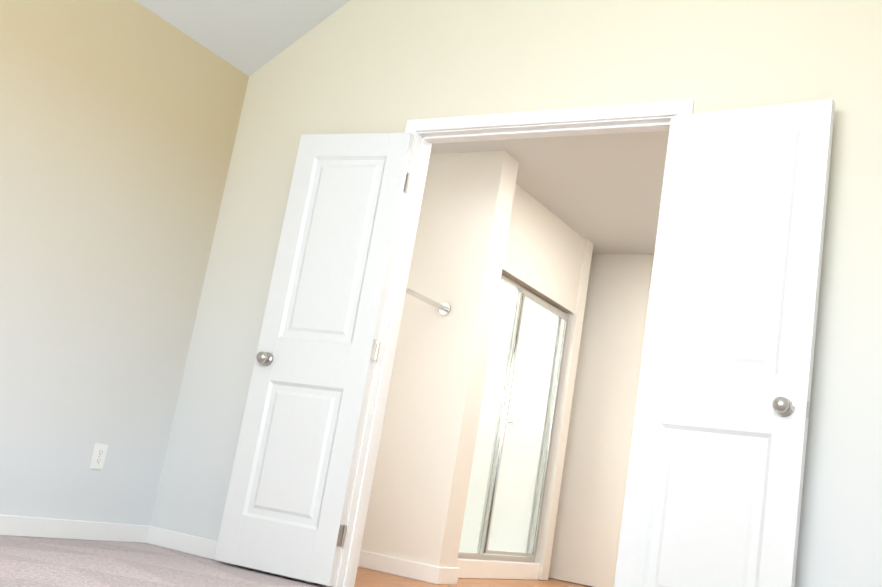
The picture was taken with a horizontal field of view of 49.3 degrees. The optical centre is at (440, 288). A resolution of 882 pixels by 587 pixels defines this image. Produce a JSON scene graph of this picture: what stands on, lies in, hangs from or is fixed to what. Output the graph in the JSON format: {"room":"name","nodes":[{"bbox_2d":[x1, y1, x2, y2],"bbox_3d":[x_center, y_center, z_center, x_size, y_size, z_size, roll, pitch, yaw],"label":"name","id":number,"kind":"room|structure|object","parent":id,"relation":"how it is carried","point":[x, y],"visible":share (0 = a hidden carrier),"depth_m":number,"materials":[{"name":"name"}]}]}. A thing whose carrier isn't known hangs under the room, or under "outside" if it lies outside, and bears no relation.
{"room":"empty bedroom","nodes":[
{"label":"empty bedroom","id":0,"kind":"room"},
{"bbox_2d":[0,0,248,525],"bbox_3d":[-2.235,-0.469,3.305,0.120,2.460,3.880,2,-14,31],"label":"wall","id":1,"kind":"structure","parent":0,"point":[119,121],"depth_m":4.34,"materials":[{"name":"paint"}]},
{"bbox_2d":[0,515,151,542],"bbox_3d":[-2.330,0.700,3.086,0.019,0.082,3.730,2,-14,31],"label":"baseboard","id":2,"kind":"structure","parent":1,"relation":"attached to","point":[22,526],"depth_m":4.24,"materials":[{"name":"white wood"}]},
{"bbox_2d":[90,443,107,469],"bbox_3d":[-1.554,0.762,4.369,0.008,0.115,0.070,2,-14,31],"label":"outlet","id":3,"kind":"object","parent":1,"relation":"attached to","point":[98,456],"visible":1,"depth_m":4.37,"materials":[{"name":"white plastic"}]},
{"bbox_2d":[0,535,322,586],"bbox_3d":[-0.411,0.835,1.861,4.820,0.060,3.980,2,-14,31],"label":"floor carpet","id":4,"kind":"object","parent":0,"point":[38,562],"visible":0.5,"depth_m":3.67,"materials":[{"name":"beige carpet"}]},
{"bbox_2d":[135,0,349,75],"bbox_3d":[0.057,-1.888,2.451,4.693,0.710,3.873,2,-14,31],"label":"ceiling","id":5,"kind":"structure","parent":0,"point":[248,37],"depth_m":4.83,"materials":[{"name":"paint"}]},
{"bbox_2d":[361,150,518,567],"bbox_3d":[-0.289,0.381,5.717,1.195,2.440,0.190,2,-14,31],"label":"wall","id":6,"kind":"structure","parent":0,"point":[419,489],"depth_m":5.44,"materials":[{"name":"paint"}]},
{"bbox_2d":[358,550,443,583],"bbox_3d":[-0.525,1.495,5.385,1.210,0.088,0.023,2,-14,31],"label":"baseboard","id":7,"kind":"structure","parent":6,"relation":"attached to","point":[409,569],"depth_m":5.19,"materials":[{"name":"white wood"}]},
{"bbox_2d":[406,287,450,314],"bbox_3d":[-0.231,-0.017,5.070,0.072,0.072,1.028,2,-14,31],"label":"towel bar","id":8,"kind":"object","parent":6,"relation":"attached to","point":[444,308],"visible":0.4,"depth_m":5.35,"materials":[{"name":"silver metal"}]},
{"bbox_2d":[354,567,591,586],"bbox_3d":[0.712,1.751,5.266,3.700,0.054,3.250,2,-14,31],"label":"floor","id":9,"kind":"structure","parent":0,"point":[365,577],"depth_m":5.20,"materials":[{"name":"brown wood"}]},
{"bbox_2d":[456,296,559,579],"bbox_3d":[0.019,0.825,6.425,1.009,1.986,1.518,2,-14,31],"label":"shower stall","id":10,"kind":"object","parent":9,"relation":"on","point":[485,569],"visible":0.23,"depth_m":6.94,"materials":[{"name":"plastic"}]},
{"bbox_2d":[458,273,568,561],"bbox_3d":[0.420,0.839,6.180,0.087,1.764,1.514,2,-14,31],"label":"shower door","id":11,"kind":"structure","parent":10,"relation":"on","point":[522,293],"depth_m":6.28,"materials":[{"name":"silver metal"}]},
{"bbox_2d":[150,0,881,586],"bbox_3d":[0.810,-0.160,3.796,4.820,3.050,0.120,2,-14,31],"label":"wall","id":12,"kind":"structure","parent":0,"point":[372,66],"depth_m":4.12,"materials":[{"name":"paint"}]},
{"bbox_2d":[147,526,313,583],"bbox_3d":[-0.967,1.198,4.353,1.015,0.082,0.019,2,-14,31],"label":"baseboard","id":13,"kind":"structure","parent":12,"relation":"attached to","point":[190,544],"depth_m":4.49,"materials":[{"name":"white wood"}]},
{"bbox_2d":[214,132,413,585],"bbox_3d":[-0.559,0.246,4.334,0.619,2.016,0.165,3,-13,27],"label":"door leaf","id":14,"kind":"structure","parent":12,"relation":"in","point":[286,504],"depth_m":4.30,"materials":[{"name":"white wood"}]},
{"bbox_2d":[322,100,693,586],"bbox_3d":[0.283,0.275,3.976,1.350,2.115,0.156,2,-14,31],"label":"door frame","id":15,"kind":"structure","parent":12,"relation":"attached to","point":[374,418],"depth_m":4.21,"materials":[{"name":"white wood"}]},
{"bbox_2d":[614,99,834,586],"bbox_3d":[0.984,0.304,3.387,0.619,2.016,0.165,0,-15,37],"label":"door leaf","id":16,"kind":"structure","parent":12,"relation":"in","point":[714,486],"depth_m":3.38,"materials":[{"name":"white wood"}]},
{"bbox_2d":[498,184,593,579],"bbox_3d":[0.481,0.630,6.281,0.125,2.440,1.640,2,-14,31],"label":"wall","id":17,"kind":"structure","parent":0,"point":[548,255],"depth_m":6.58,"materials":[{"name":"paint"}]},
{"bbox_2d":[430,131,668,254],"bbox_3d":[1.125,-0.681,5.793,3.700,0.100,3.230,2,-14,31],"label":"ceiling","id":18,"kind":"structure","parent":0,"point":[602,193],"depth_m":5.82,"materials":[{"name":"paint"}]},
{"bbox_2d":[549,254,653,586],"bbox_3d":[1.692,0.948,6.820,3.700,2.440,0.120,2,-14,31],"label":"wall","id":19,"kind":"structure","parent":0,"point":[585,547],"depth_m":7.03,"materials":[{"name":"paint"}]}
]}

